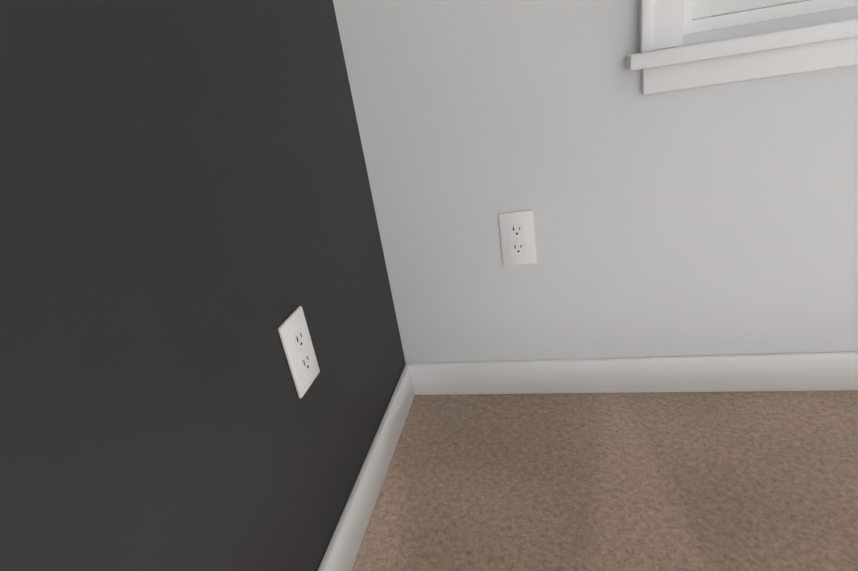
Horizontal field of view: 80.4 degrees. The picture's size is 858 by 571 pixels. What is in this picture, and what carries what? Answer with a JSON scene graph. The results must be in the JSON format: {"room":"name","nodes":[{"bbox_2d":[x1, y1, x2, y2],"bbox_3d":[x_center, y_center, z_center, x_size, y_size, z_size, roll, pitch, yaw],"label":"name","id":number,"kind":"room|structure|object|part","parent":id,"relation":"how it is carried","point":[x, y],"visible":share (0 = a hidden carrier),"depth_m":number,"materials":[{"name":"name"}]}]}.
{"room":"empty carpeted room","nodes":[
{"label":"empty carpeted room","id":0,"kind":"room"},
{"bbox_2d":[0,0,405,570],"bbox_3d":[-0.715,0.053,-1.103,0.140,2.440,4.600,-4,23,14],"label":"wall","id":1,"kind":"structure","parent":0,"point":[188,224],"depth_m":0.51,"materials":[{"name":"grey paint"}]},
{"bbox_2d":[278,306,319,397],"bbox_3d":[-0.185,0.095,0.733,0.008,0.115,0.070,-4,23,14],"label":"electrical outlet","id":2,"kind":"object","parent":1,"relation":"attached to","point":[294,334],"visible":1,"depth_m":0.72,"materials":[{"name":"white plastic"}]},
{"bbox_2d":[318,366,414,570],"bbox_3d":[-0.461,1.118,-0.666,0.013,0.088,4.294,-4,23,14],"label":"baseboard","id":3,"kind":"structure","parent":1,"relation":"attached to","point":[342,550],"depth_m":0.93,"materials":[{"name":"white paint"}]},
{"bbox_2d":[333,0,857,363],"bbox_3d":[1.408,-0.972,0.467,3.354,2.440,0.140,-4,23,14],"label":"wall","id":4,"kind":"structure","parent":0,"point":[717,219],"depth_m":0.98,"materials":[{"name":"white paint"}]},
{"bbox_2d":[498,211,536,265],"bbox_3d":[0.184,-0.097,1.054,0.070,0.115,0.008,-4,23,14],"label":"electrical outlet","id":5,"kind":"object","parent":4,"relation":"attached to","point":[517,236],"visible":1,"depth_m":1.05,"materials":[{"name":"white plastic"}]},
{"bbox_2d":[405,352,857,394],"bbox_3d":[1.236,0.150,0.937,2.658,0.088,0.013,-4,23,14],"label":"baseboard","id":6,"kind":"structure","parent":4,"relation":"attached to","point":[832,371],"depth_m":1.12,"materials":[{"name":"white paint"}]},
{"bbox_2d":[626,0,857,94],"bbox_3d":[0.749,-1.086,0.536,1.037,1.528,0.198,-4,23,14],"label":"double-hung window","id":7,"kind":"structure","parent":4,"relation":"in","point":[664,60],"depth_m":0.84,"materials":[{"name":"white paint"}]},
{"bbox_3d":[0.731,-1.091,0.465,0.997,1.459,0.027,-4,23,14],"label":"casing","id":8,"kind":"part","parent":7,"relation":"part of","materials":[{"name":"white paint"}]},
{"bbox_3d":[0.799,-0.798,0.656,0.835,0.683,0.030,-4,23,14],"label":"sash","id":9,"kind":"part","parent":7,"relation":"part of","materials":[{"name":"white paint"}]},
{"bbox_2d":[352,390,857,570],"bbox_3d":[1.174,1.109,-1.024,3.634,0.120,4.600,-4,23,14],"label":"floor","id":10,"kind":"structure","parent":0,"point":[716,481],"depth_m":0.91,"materials":[{"name":"carpet"}]}
]}

